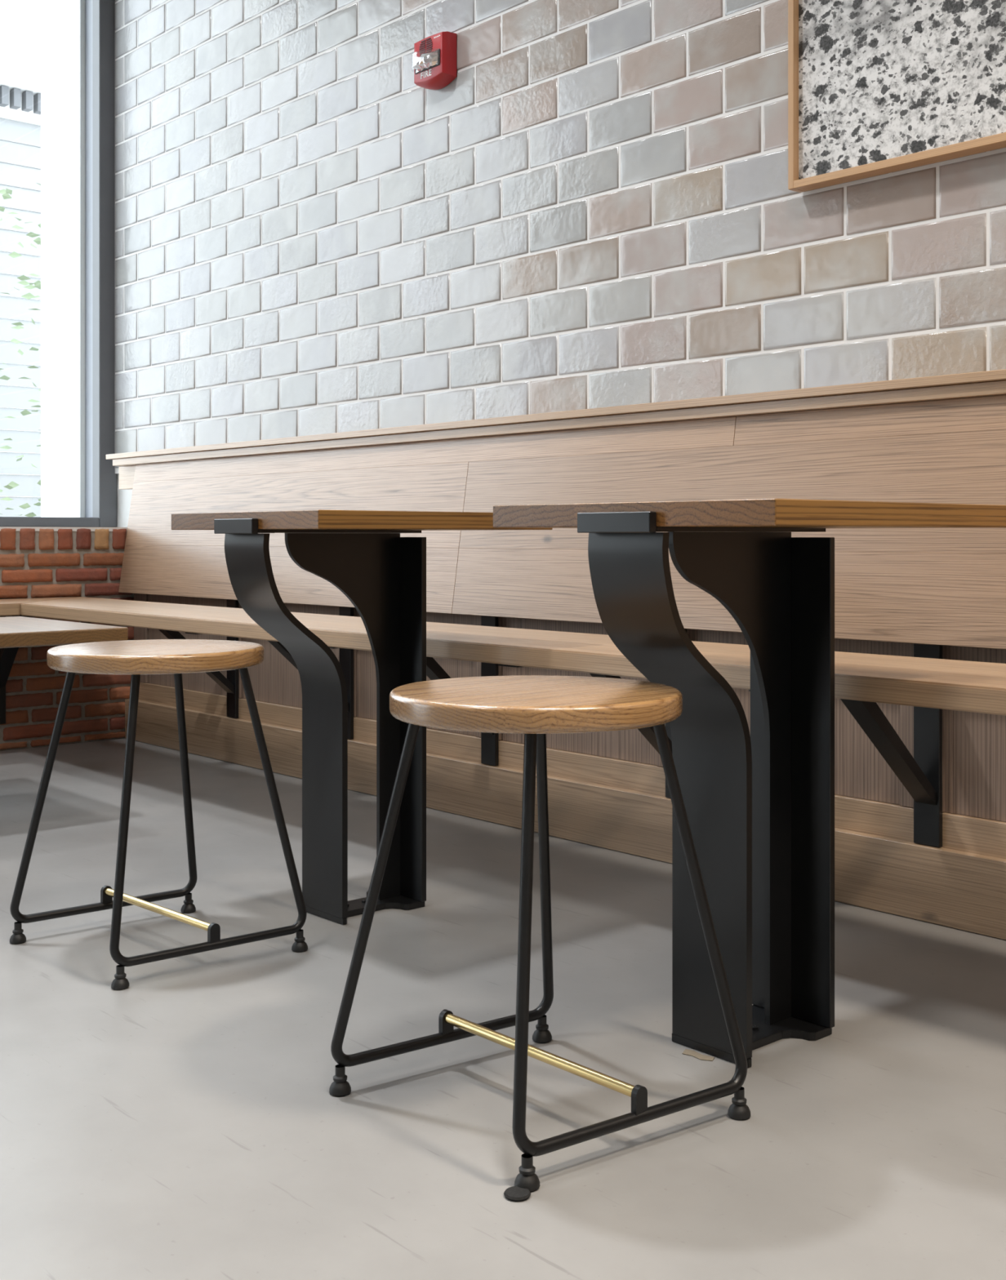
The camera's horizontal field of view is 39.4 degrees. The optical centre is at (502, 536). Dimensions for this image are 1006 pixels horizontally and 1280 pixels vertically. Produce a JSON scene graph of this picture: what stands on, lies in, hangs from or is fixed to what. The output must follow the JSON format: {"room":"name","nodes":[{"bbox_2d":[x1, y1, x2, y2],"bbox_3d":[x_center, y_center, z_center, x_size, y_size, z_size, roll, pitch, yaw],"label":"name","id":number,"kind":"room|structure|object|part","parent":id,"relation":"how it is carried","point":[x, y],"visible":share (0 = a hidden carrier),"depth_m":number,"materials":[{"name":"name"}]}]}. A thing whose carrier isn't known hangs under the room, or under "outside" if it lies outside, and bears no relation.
{"room":"cafe","nodes":[
{"label":"cafe","id":0,"kind":"room"},
{"bbox_2d":[0,526,133,751],"bbox_3d":[-2.551,0.335,4.035,3.212,0.731,0.424,0,0,-42],"label":"wall","id":1,"kind":"structure","parent":0,"point":[36,562],"depth_m":4.71,"materials":[{"name":"red brick"}]},
{"bbox_2d":[0,596,75,724],"bbox_3d":[-2.339,0.407,3.719,2.706,0.406,0.326,0,0,-42],"label":"window bench","id":2,"kind":"object","parent":1,"relation":"attached to","point":[7,606],"visible":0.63,"depth_m":4.50,"materials":[{"name":"brown wood"}]},
{"bbox_3d":[-2.337,0.223,3.717,2.706,0.037,0.320,0,0,-42],"label":"seat","id":3,"kind":"part","parent":2,"relation":"part of","materials":[{"name":"brown wood"}]},
{"bbox_2d":[0,0,116,527],"bbox_3d":[-2.395,-1.176,4.420,2.458,2.288,0.180,0,0,-42],"label":"window","id":4,"kind":"structure","parent":1,"relation":"in","point":[97,477],"depth_m":5.16,"materials":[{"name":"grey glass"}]},
{"bbox_2d":[20,596,1005,847],"bbox_3d":[0.877,0.341,2.059,0.532,0.442,7.078,0,0,-42],"label":"bench","id":5,"kind":"object","parent":1,"relation":"attached to","point":[928,682],"visible":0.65,"depth_m":2.56,"materials":[{"name":"brown wood"}]},
{"bbox_3d":[0.187,0.245,2.850,0.480,0.008,0.053,0,0,-42],"label":"arm","id":6,"kind":"part","parent":5,"relation":"part of","materials":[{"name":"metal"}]},
{"bbox_3d":[0.808,0.223,1.997,0.347,0.037,7.078,0,0,-42],"label":"seat","id":7,"kind":"part","parent":5,"relation":"part of","materials":[{"name":"brown wood"}]},
{"bbox_2d":[133,593,951,813],"bbox_3d":[0.372,0.301,3.036,0.010,0.402,4.942,0,0,-42],"label":"trim","id":8,"kind":"structure","parent":1,"relation":"attached to","point":[906,712],"depth_m":2.61,"materials":[{"name":"black metal"}]},
{"bbox_2d":[124,698,1005,939],"bbox_3d":[1.067,0.631,2.228,0.023,0.134,7.096,0,0,-42],"label":"baseboard","id":9,"kind":"structure","parent":1,"relation":"attached to","point":[960,890],"depth_m":3.15,"materials":[{"name":"brown wood"}]},
{"bbox_2d":[138,682,1005,858],"bbox_3d":[1.088,0.602,2.247,0.032,0.197,7.096,0,0,-42],"label":"trim","id":10,"kind":"structure","parent":1,"relation":"attached to","point":[972,834],"depth_m":3.19,"materials":[{"name":"brown wood"}]},
{"bbox_2d":[148,594,1005,822],"bbox_3d":[1.095,0.301,2.253,0.023,0.402,7.096,0,0,-42],"label":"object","id":11,"kind":"structure","parent":1,"relation":"attached to","point":[978,739],"depth_m":2.89,"materials":[{"name":"brown wood"}]},
{"bbox_2d":[70,0,132,527],"bbox_3d":[1.456,-0.950,2.109,0.188,3.300,9.200,0,0,-42],"label":"wall","id":12,"kind":"structure","parent":0,"point":[123,496],"depth_m":5.45,"materials":[{"name":"white paint"}]},
{"bbox_2d":[413,31,456,89],"bbox_3d":[-0.197,-1.262,3.723,0.086,0.136,0.130,0,0,-42],"label":"fire alarm","id":13,"kind":"object","parent":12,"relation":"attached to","point":[434,60],"visible":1,"depth_m":3.70,"materials":[{"name":"red plastic"}]},
{"bbox_2d":[418,37,432,55],"bbox_3d":[-0.204,-1.298,3.727,0.001,0.037,0.055,0,0,-42],"label":"grille","id":14,"kind":"object","parent":13,"relation":"attached to","point":[425,45],"depth_m":3.73,"materials":[{"name":"red plastic"}]},
{"bbox_2d":[106,368,1005,649],"bbox_3d":[1.031,-0.048,2.314,0.133,0.487,7.272,0,0,-42],"label":"bench backrest","id":15,"kind":"object","parent":12,"relation":"attached to","point":[940,439],"visible":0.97,"depth_m":3.14,"materials":[{"name":"brown wood"}]},
{"bbox_3d":[1.065,-0.208,2.344,0.044,0.081,7.272,0,0,-42],"label":"rail","id":16,"kind":"part","parent":15,"relation":"part of","materials":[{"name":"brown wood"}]},
{"bbox_3d":[1.046,-0.282,2.327,0.094,0.018,7.272,0,0,-42],"label":"cap rail","id":17,"kind":"part","parent":15,"relation":"part of","materials":[{"name":"brown wood"}]},
{"bbox_3d":[1.061,-0.261,2.319,0.084,0.024,7.240,0,0,-42],"label":"sub rail","id":18,"kind":"part","parent":15,"relation":"part of","materials":[{"name":"brown wood"}]},
{"bbox_2d":[115,0,1005,473],"bbox_3d":[1.480,-1.405,1.929,0.016,2.350,8.700,0,0,-42],"label":"wall","id":19,"kind":"structure","parent":12,"relation":"attached to","point":[597,209],"depth_m":3.61,"materials":[{"name":"tile"}]},
{"bbox_2d":[787,0,1005,192],"bbox_3d":[1.024,-1.205,2.393,0.040,1.000,1.287,0,0,-42],"label":"framed photograph","id":20,"kind":"object","parent":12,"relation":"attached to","point":[876,87],"visible":1,"depth_m":2.70,"materials":[{"name":"brown wood"}]},
{"bbox_3d":[0.599,-1.205,2.867,0.040,1.000,0.014,0,0,-42],"label":"frame","id":21,"kind":"part","parent":20,"relation":"part of","materials":[{"name":"brown wood"}]},
{"bbox_3d":[1.024,-0.713,2.393,0.040,0.016,1.260,0,0,-42],"label":"frame rail","id":22,"kind":"part","parent":20,"relation":"part of","materials":[{"name":"brown wood"}]},
{"bbox_2d":[414,48,439,74],"bbox_3d":[-0.200,-1.256,3.721,0.002,0.042,0.105,0,0,-42],"label":"light","id":23,"kind":"object","parent":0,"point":[432,65],"depth_m":3.71,"materials":[{"name":"clear plastic"}]},
{"bbox_2d":[0,737,1005,1279],"bbox_3d":[-0.791,0.750,-0.038,6.400,0.100,9.400,0,0,-42],"label":"floor","id":24,"kind":"structure","parent":0,"point":[183,1122],"depth_m":1.78,"materials":[{"name":"grey concrete"}]},
{"bbox_2d":[0,616,128,648],"bbox_3d":[-1.408,0.459,3.350,0.800,0.480,0.630,0,0,-42],"label":"table","id":25,"kind":"object","parent":24,"relation":"on","point":[15,631],"visible":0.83,"depth_m":3.31,"materials":[{"name":"brown wood"}]},
{"bbox_2d":[9,639,307,990],"bbox_3d":[-0.590,0.444,2.400,0.359,0.511,0.408,0,0,-45],"label":"stool","id":26,"kind":"object","parent":24,"relation":"on","point":[135,658],"visible":1,"depth_m":2.37,"materials":[{"name":"brown wood"}]},
{"bbox_3d":[-0.788,0.443,2.421,0.116,0.450,0.026,0,0,1],"label":"leg","id":27,"kind":"part","parent":26,"relation":"part of","materials":[{"name":"black metal"}]},
{"bbox_3d":[-0.711,0.662,2.522,0.305,0.015,0.015,0,0,-38],"label":"floor rail","id":28,"kind":"part","parent":26,"relation":"part of","materials":[{"name":"black metal"}]},
{"bbox_3d":[-0.591,0.443,2.222,0.026,0.449,0.105,0,0,6],"label":"leg","id":29,"kind":"part","parent":26,"relation":"part of","materials":[{"name":"black metal"}]},
{"bbox_3d":[-0.590,0.204,2.400,0.359,0.031,0.359,0,0,-45],"label":"seat","id":30,"kind":"part","parent":26,"relation":"part of","materials":[{"name":"brown wood"}]},
{"bbox_3d":[-0.589,0.443,2.579,0.026,0.449,0.105,0,0,6],"label":"leg","id":31,"kind":"part","parent":26,"relation":"part of","materials":[{"name":"black metal"}]},
{"bbox_3d":[-0.469,0.662,2.278,0.305,0.015,0.015,0,0,-38],"label":"floor rail","id":32,"kind":"part","parent":26,"relation":"part of","materials":[{"name":"black metal"}]},
{"bbox_3d":[-0.391,0.443,2.379,0.116,0.450,0.026,0,0,1],"label":"leg","id":33,"kind":"part","parent":26,"relation":"part of","materials":[{"name":"black metal"}]},
{"bbox_2d":[171,509,552,924],"bbox_3d":[-0.270,0.328,2.633,0.540,0.742,0.487,0,0,-42],"label":"bistro table","id":34,"kind":"object","parent":24,"relation":"on","point":[362,553],"visible":0.92,"depth_m":2.60,"materials":[{"name":"metal"}]},
{"bbox_3d":[-0.389,0.342,2.526,0.177,0.693,0.129,0,0,-42],"label":"curved leg","id":35,"kind":"part","parent":34,"relation":"part of","materials":[{"name":"metal"}]},
{"bbox_3d":[-0.295,0.341,2.611,0.255,0.694,0.009,0,0,-42],"label":"web plate","id":36,"kind":"part","parent":34,"relation":"part of","materials":[{"name":"metal"}]},
{"bbox_3d":[-0.316,-0.009,2.592,0.336,0.005,0.110,0,0,-42],"label":"plate","id":37,"kind":"part","parent":34,"relation":"part of","materials":[{"name":"metal"}]},
{"bbox_3d":[-0.261,0.694,2.641,0.189,0.011,0.133,0,0,-42],"label":"plate","id":38,"kind":"part","parent":34,"relation":"part of","materials":[{"name":"metal"}]},
{"bbox_2d":[503,1186,530,1201],"bbox_3d":[0.015,0.697,1.492,0.029,0.005,0.029,0,0,-42],"label":"pad","id":39,"kind":"object","parent":24,"relation":"on","point":[515,1193],"visible":1,"depth_m":1.49,"materials":[{"name":"black rubber"}]},
{"bbox_2d":[328,675,750,1191],"bbox_3d":[0.040,0.444,1.732,0.359,0.511,0.408,0,0,-42],"label":"stool","id":40,"kind":"object","parent":24,"relation":"on","point":[535,707],"visible":1,"depth_m":1.68,"materials":[{"name":"brown wood"}]},
{"bbox_3d":[-0.157,0.443,1.762,0.116,0.450,0.026,0,0,4],"label":"leg","id":41,"kind":"part","parent":40,"relation":"part of","materials":[{"name":"black metal"}]},
{"bbox_3d":[-0.075,0.662,1.860,0.305,0.015,0.015,0,0,-35],"label":"floor rail","id":42,"kind":"part","parent":40,"relation":"part of","materials":[{"name":"black metal"}]},
{"bbox_3d":[0.030,0.443,1.554,0.026,0.449,0.105,0,0,9],"label":"leg","id":43,"kind":"part","parent":40,"relation":"part of","materials":[{"name":"black metal"}]},
{"bbox_3d":[0.040,0.204,1.732,0.359,0.031,0.359,0,0,-42],"label":"seat","id":44,"kind":"part","parent":40,"relation":"part of","materials":[{"name":"brown wood"}]},
{"bbox_3d":[0.050,0.443,1.910,0.026,0.449,0.105,0,0,9],"label":"leg","id":45,"kind":"part","parent":40,"relation":"part of","materials":[{"name":"black metal"}]},
{"bbox_3d":[0.155,0.662,1.604,0.305,0.015,0.015,0,0,-35],"label":"floor rail","id":46,"kind":"part","parent":40,"relation":"part of","materials":[{"name":"black metal"}]},
{"bbox_3d":[0.238,0.443,1.702,0.116,0.450,0.026,0,0,4],"label":"leg","id":47,"kind":"part","parent":40,"relation":"part of","materials":[{"name":"black metal"}]},
{"bbox_2d":[681,1048,714,1061],"bbox_3d":[0.262,0.699,1.894,0.052,0.001,0.020,0,0,44],"label":"paper scrap","id":48,"kind":"object","parent":24,"relation":"on","point":[690,1052],"visible":1,"depth_m":1.89,"materials":[{"name":"beige paper"}]},
{"bbox_2d":[493,498,1005,1067],"bbox_3d":[0.339,0.328,1.952,0.540,0.742,0.487,0,0,-42],"label":"bistro table","id":49,"kind":"object","parent":24,"relation":"on","point":[759,806],"visible":0.9,"depth_m":1.92,"materials":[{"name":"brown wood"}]},
{"bbox_3d":[0.220,0.342,1.846,0.177,0.693,0.129,0,0,-42],"label":"curved leg","id":50,"kind":"part","parent":49,"relation":"part of","materials":[{"name":"metal"}]},
{"bbox_3d":[0.315,0.341,1.931,0.255,0.694,0.009,0,0,-42],"label":"web plate","id":51,"kind":"part","parent":49,"relation":"part of","materials":[{"name":"metal"}]},
{"bbox_3d":[0.293,-0.009,1.911,0.336,0.005,0.110,0,0,-42],"label":"plate","id":52,"kind":"part","parent":49,"relation":"part of","materials":[{"name":"metal"}]},
{"bbox_3d":[0.348,0.694,1.961,0.189,0.011,0.133,0,0,-42],"label":"plate","id":53,"kind":"part","parent":49,"relation":"part of","materials":[{"name":"metal"}]},
{"label":"outside","id":54,"kind":"structure","parent":0,"visible":0},
{"bbox_3d":[-13.232,0.950,18.353,60.000,0.100,35.000,0,0,-42],"label":"trim","id":55,"kind":"structure","parent":54,"visible":0},
{"bbox_2d":[0,0,40,516],"bbox_3d":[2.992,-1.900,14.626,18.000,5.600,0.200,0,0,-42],"label":"house","id":56,"kind":"structure","parent":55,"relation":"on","point":[20,20],"depth_m":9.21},
{"bbox_3d":[2.992,-3.712,14.626,18.000,1.975,0.200,0,0,-42],"label":"cornice","id":57,"kind":"part","parent":56,"relation":"part of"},
{"bbox_2d":[0,182,40,516],"bbox_3d":[-2.406,-0.556,7.841,2.090,2.913,1.646,0,0,-42],"label":"street tree","id":58,"kind":"object","parent":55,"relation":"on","point":[11,485],"visible":0.24,"depth_m":7.92,"materials":[{"name":"green plant"}]},
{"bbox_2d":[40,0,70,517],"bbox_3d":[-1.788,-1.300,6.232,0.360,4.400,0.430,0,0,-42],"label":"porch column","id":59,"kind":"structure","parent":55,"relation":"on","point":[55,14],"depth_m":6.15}
]}

